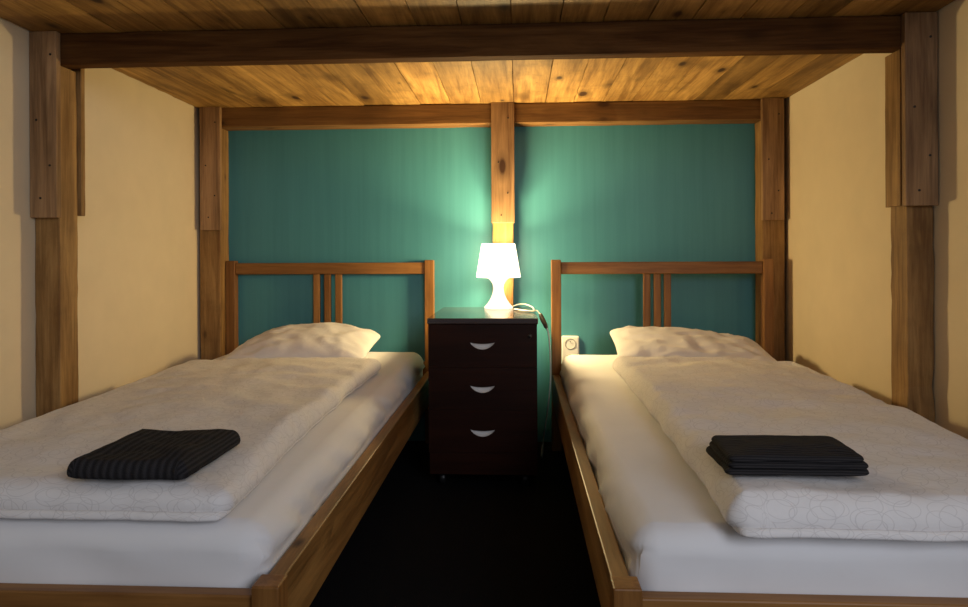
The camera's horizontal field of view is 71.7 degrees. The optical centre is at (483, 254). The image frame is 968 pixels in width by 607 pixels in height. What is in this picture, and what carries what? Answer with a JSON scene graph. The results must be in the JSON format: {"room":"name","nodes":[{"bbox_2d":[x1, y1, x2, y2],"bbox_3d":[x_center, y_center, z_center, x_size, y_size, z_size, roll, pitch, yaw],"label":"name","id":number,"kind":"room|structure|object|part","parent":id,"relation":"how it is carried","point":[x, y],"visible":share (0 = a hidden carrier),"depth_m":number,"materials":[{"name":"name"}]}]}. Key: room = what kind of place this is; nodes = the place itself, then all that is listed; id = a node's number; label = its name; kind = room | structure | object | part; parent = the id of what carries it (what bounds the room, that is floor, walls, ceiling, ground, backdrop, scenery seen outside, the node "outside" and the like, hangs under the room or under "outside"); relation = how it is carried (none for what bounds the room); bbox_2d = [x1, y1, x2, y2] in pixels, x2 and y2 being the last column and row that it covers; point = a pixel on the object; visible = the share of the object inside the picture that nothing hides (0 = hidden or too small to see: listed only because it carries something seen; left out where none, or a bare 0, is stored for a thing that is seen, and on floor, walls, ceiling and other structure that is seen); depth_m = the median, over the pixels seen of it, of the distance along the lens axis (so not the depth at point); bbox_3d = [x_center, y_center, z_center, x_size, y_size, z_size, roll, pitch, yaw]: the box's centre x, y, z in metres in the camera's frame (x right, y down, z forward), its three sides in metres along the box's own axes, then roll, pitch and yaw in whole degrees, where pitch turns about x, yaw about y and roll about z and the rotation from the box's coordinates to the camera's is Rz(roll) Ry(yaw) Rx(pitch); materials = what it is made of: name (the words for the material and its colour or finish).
{"room":"hostel bedroom","nodes":[
{"label":"hostel bedroom","id":0,"kind":"room"},
{"bbox_2d":[0,18,200,429],"bbox_3d":[-1.488,-0.413,1.254,0.100,2.600,4.155,0,0,3],"label":"wall","id":1,"kind":"structure","parent":0,"point":[138,275],"depth_m":2.48,"materials":[{"name":"beige paint"}]},
{"bbox_2d":[309,441,600,606],"bbox_3d":[-0.084,0.905,1.133,2.705,0.050,4.055,0,0,3],"label":"floor","id":2,"kind":"structure","parent":0,"point":[468,540],"depth_m":2.02,"materials":[{"name":"black carpet"}]},
{"bbox_2d":[0,260,434,606],"bbox_3d":[-0.777,0.455,2.151,0.993,0.857,2.083,0,0,3],"label":"frame","id":3,"kind":"object","parent":2,"relation":"on","point":[298,576],"visible":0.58,"depth_m":1.45,"materials":[{"name":"brown wood"}]},
{"bbox_3d":[-0.829,0.621,1.137,0.898,0.117,0.028,0,0,3],"label":"foot rail","id":4,"kind":"part","parent":3,"relation":"part of","materials":[{"name":"brown wood"}]},
{"bbox_2d":[0,352,424,587],"bbox_3d":[-0.771,0.524,2.131,0.925,0.164,1.960,0,0,3],"label":"mattress","id":5,"kind":"object","parent":3,"relation":"on","point":[234,550],"visible":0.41,"depth_m":1.16,"materials":[{"name":"white fabric"}]},
{"bbox_2d":[0,357,380,521],"bbox_3d":[-0.792,0.419,1.860,0.774,0.080,1.423,0,0,3],"label":"duvet","id":6,"kind":"object","parent":5,"relation":"on","point":[272,404],"visible":0.98,"depth_m":1.52,"materials":[{"name":"fabric"}]},
{"bbox_2d":[67,429,240,479],"bbox_3d":[-0.619,0.373,1.279,0.226,0.041,0.236,0,0,3],"label":"towel","id":7,"kind":"object","parent":6,"relation":"on","point":[143,454],"visible":1,"depth_m":1.21,"materials":[{"name":"black fabric"}]},
{"bbox_2d":[222,322,379,359],"bbox_3d":[-0.779,0.371,2.884,0.610,0.140,0.419,0,0,3],"label":"pillow","id":8,"kind":"object","parent":5,"relation":"on","point":[325,339],"visible":0.78,"depth_m":2.76,"materials":[{"name":"white fabric"}]},
{"bbox_3d":[-1.200,0.457,3.194,0.043,0.857,0.043,0,0,3],"label":"headboard post","id":9,"kind":"part","parent":3,"relation":"part of","materials":[{"name":"brown wood"}]},
{"bbox_3d":[-0.354,0.711,1.110,0.046,0.342,0.046,0,0,3],"label":"foot post","id":10,"kind":"part","parent":3,"relation":"part of","materials":[{"name":"brown wood"}]},
{"bbox_3d":[-0.729,0.064,3.170,0.904,0.054,0.026,0,0,3],"label":"headboard rail","id":11,"kind":"part","parent":3,"relation":"part of","materials":[{"name":"brown wood"}]},
{"bbox_3d":[-0.301,0.603,2.129,0.032,0.122,1.994,0,0,3],"label":"rail","id":12,"kind":"part","parent":3,"relation":"part of","materials":[{"name":"brown wood"}]},
{"bbox_3d":[-0.254,0.453,3.146,0.043,0.857,0.043,0,0,3],"label":"headboard post","id":13,"kind":"part","parent":3,"relation":"part of","materials":[{"name":"brown wood"}]},
{"bbox_2d":[0,0,954,422],"bbox_3d":[-0.029,0.074,2.291,2.703,1.612,1.734,0,0,3],"label":"wooden frame","id":14,"kind":"object","parent":2,"relation":"on","point":[502,66],"visible":0.88,"depth_m":2.06,"materials":[{"name":"brown wood"}]},
{"bbox_3d":[-1.350,0.149,2.118,0.081,1.475,0.088,0,0,3],"label":"post","id":15,"kind":"part","parent":14,"relation":"part of","materials":[{"name":"brown wood"}]},
{"bbox_3d":[-1.275,0.145,3.173,0.098,1.481,0.098,0,0,3],"label":"post","id":16,"kind":"part","parent":14,"relation":"part of","materials":[{"name":"brown wood"}]},
{"bbox_3d":[0.090,0.139,3.107,0.096,1.481,0.092,0,0,3],"label":"post","id":17,"kind":"part","parent":14,"relation":"part of","materials":[{"name":"brown wood"}]},
{"bbox_3d":[1.299,0.134,3.043,0.098,1.481,0.098,0,0,3],"label":"post","id":18,"kind":"part","parent":14,"relation":"part of","materials":[{"name":"brown wood"}]},
{"bbox_3d":[1.270,0.137,1.985,0.079,1.475,0.087,0,0,3],"label":"post","id":19,"kind":"part","parent":14,"relation":"part of","materials":[{"name":"brown wood"}]},
{"bbox_2d":[427,307,537,484],"bbox_3d":[0.009,0.558,2.774,0.416,0.642,0.548,0,0,3],"label":"drawer cabinet","id":20,"kind":"object","parent":2,"relation":"on","point":[482,362],"visible":0.99,"depth_m":2.51,"materials":[{"name":"brown wood"}]},
{"bbox_3d":[0.008,0.248,2.775,0.416,0.022,0.547,0,0,3],"label":"panel","id":21,"kind":"part","parent":20,"relation":"part of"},
{"bbox_3d":[-0.004,0.500,2.514,0.408,0.159,0.018,0,0,3],"label":"drawer","id":22,"kind":"part","parent":20,"relation":"part of","materials":[{"name":"brown wood"}]},
{"bbox_3d":[-0.005,0.502,2.512,0.092,0.031,0.013,0,0,3],"label":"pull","id":23,"kind":"part","parent":20,"relation":"part of","materials":[{"name":"white plastic"}]},
{"bbox_3d":[-0.005,0.340,2.514,0.408,0.159,0.018,0,0,3],"label":"drawer","id":24,"kind":"part","parent":20,"relation":"part of","materials":[{"name":"brown wood"}]},
{"bbox_3d":[-0.006,0.340,2.512,0.092,0.031,0.013,0,0,3],"label":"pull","id":25,"kind":"part","parent":20,"relation":"part of","materials":[{"name":"white plastic"}]},
{"bbox_3d":[-0.004,0.666,2.512,0.092,0.031,0.013,0,0,3],"label":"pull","id":26,"kind":"part","parent":20,"relation":"part of","materials":[{"name":"white plastic"}]},
{"bbox_3d":[-0.004,0.660,2.514,0.408,0.159,0.018,0,0,3],"label":"drawer","id":27,"kind":"part","parent":20,"relation":"part of","materials":[{"name":"brown wood"}]},
{"bbox_2d":[484,254,550,457],"bbox_3d":[0.118,0.415,2.846,0.314,0.929,0.504,0,0,3],"label":"table lamp","id":28,"kind":"object","parent":20,"relation":"on","point":[498,300],"visible":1,"depth_m":2.93,"materials":[{"name":"white plastic"}]},
{"bbox_3d":[0.064,0.048,2.963,0.060,0.104,0.060,0,0,3],"label":"bulb","id":29,"kind":"part","parent":28,"relation":"part of","materials":[{"name":"white glass"}]},
{"bbox_3d":[0.173,0.225,2.809,0.055,0.031,0.321,0,0,-23],"label":"cord","id":30,"kind":"part","parent":28,"relation":"part of","materials":[{"name":"white plastic"}]},
{"bbox_2d":[539,313,547,328],"bbox_3d":[0.233,0.259,2.627,0.016,0.059,0.081,0,0,-15],"label":"switch","id":31,"kind":"object","parent":28,"relation":"attached to","point":[543,321],"depth_m":2.61,"materials":[{"name":"brown plastic"}]},
{"bbox_3d":[0.256,0.580,2.839,0.025,0.598,0.504,0,0,1],"label":"cord","id":32,"kind":"part","parent":28,"relation":"part of","materials":[{"name":"white plastic"}]},
{"bbox_2d":[551,259,967,606],"bbox_3d":[0.744,0.448,2.030,0.978,0.857,1.973,0,0,3],"label":"frame","id":33,"kind":"object","parent":2,"relation":"on","point":[615,587],"visible":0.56,"depth_m":1.77,"materials":[{"name":"brown wood"}]},
{"bbox_3d":[0.326,0.450,3.017,0.043,0.857,0.043,0,0,3],"label":"headboard post","id":34,"kind":"part","parent":33,"relation":"part of","materials":[{"name":"brown wood"}]},
{"bbox_3d":[0.275,0.597,2.055,0.032,0.122,1.884,0,0,3],"label":"rail","id":35,"kind":"part","parent":33,"relation":"part of","materials":[{"name":"brown wood"}]},
{"bbox_3d":[0.231,0.706,1.091,0.046,0.346,0.046,0,0,3],"label":"foot post","id":36,"kind":"part","parent":33,"relation":"part of","materials":[{"name":"brown wood"}]},
{"bbox_3d":[0.789,0.058,2.993,0.889,0.054,0.026,0,0,3],"label":"headboard rail","id":37,"kind":"part","parent":33,"relation":"part of","materials":[{"name":"brown wood"}]},
{"bbox_2d":[560,355,967,597],"bbox_3d":[0.736,0.518,2.027,0.918,0.163,1.888,0,0,3],"label":"mattress","id":38,"kind":"object","parent":33,"relation":"on","point":[671,535],"visible":0.33,"depth_m":1.12,"materials":[{"name":"white fabric"}]},
{"bbox_2d":[610,325,775,360],"bbox_3d":[0.854,0.369,2.760,0.635,0.128,0.369,0,0,3],"label":"pillow","id":39,"kind":"object","parent":38,"relation":"on","point":[651,341],"visible":0.66,"depth_m":2.70,"materials":[{"name":"white fabric"}]},
{"bbox_2d":[612,356,967,541],"bbox_3d":[0.780,0.411,1.786,0.697,0.082,1.490,0,0,3],"label":"duvet","id":40,"kind":"object","parent":38,"relation":"on","point":[915,487],"visible":0.98,"depth_m":1.37,"materials":[{"name":"fabric"}]},
{"bbox_2d":[706,435,868,476],"bbox_3d":[0.549,0.361,1.231,0.252,0.041,0.164,0,0,3],"label":"towel","id":41,"kind":"object","parent":40,"relation":"on","point":[768,455],"visible":1,"depth_m":1.17,"materials":[{"name":"black fabric"}]},
{"bbox_3d":[1.257,0.446,2.970,0.043,0.857,0.043,0,0,3],"label":"headboard post","id":42,"kind":"part","parent":33,"relation":"part of","materials":[{"name":"brown wood"}]},
{"bbox_3d":[0.695,0.610,1.071,0.883,0.117,0.028,0,0,3],"label":"foot rail","id":43,"kind":"part","parent":33,"relation":"part of","materials":[{"name":"brown wood"}]},
{"bbox_2d":[228,123,755,441],"bbox_3d":[0.015,-0.420,3.208,2.705,2.600,0.100,0,0,3],"label":"wall","id":44,"kind":"structure","parent":0,"point":[677,192],"depth_m":3.16,"materials":[{"name":"teal paint"}]},
{"bbox_2d":[562,336,578,362],"bbox_3d":[0.404,0.452,3.127,0.081,0.148,0.023,0,0,3],"label":"wall socket","id":45,"kind":"object","parent":44,"relation":"attached to","point":[570,344],"visible":0.52,"depth_m":3.12,"materials":[{"name":"white plastic"}]},
{"bbox_2d":[784,0,967,438],"bbox_3d":[1.334,-0.426,1.512,0.100,2.600,3.355,0,0,3],"label":"wall","id":46,"kind":"structure","parent":0,"point":[838,298],"depth_m":2.36,"materials":[{"name":"beige paint"}]}
]}

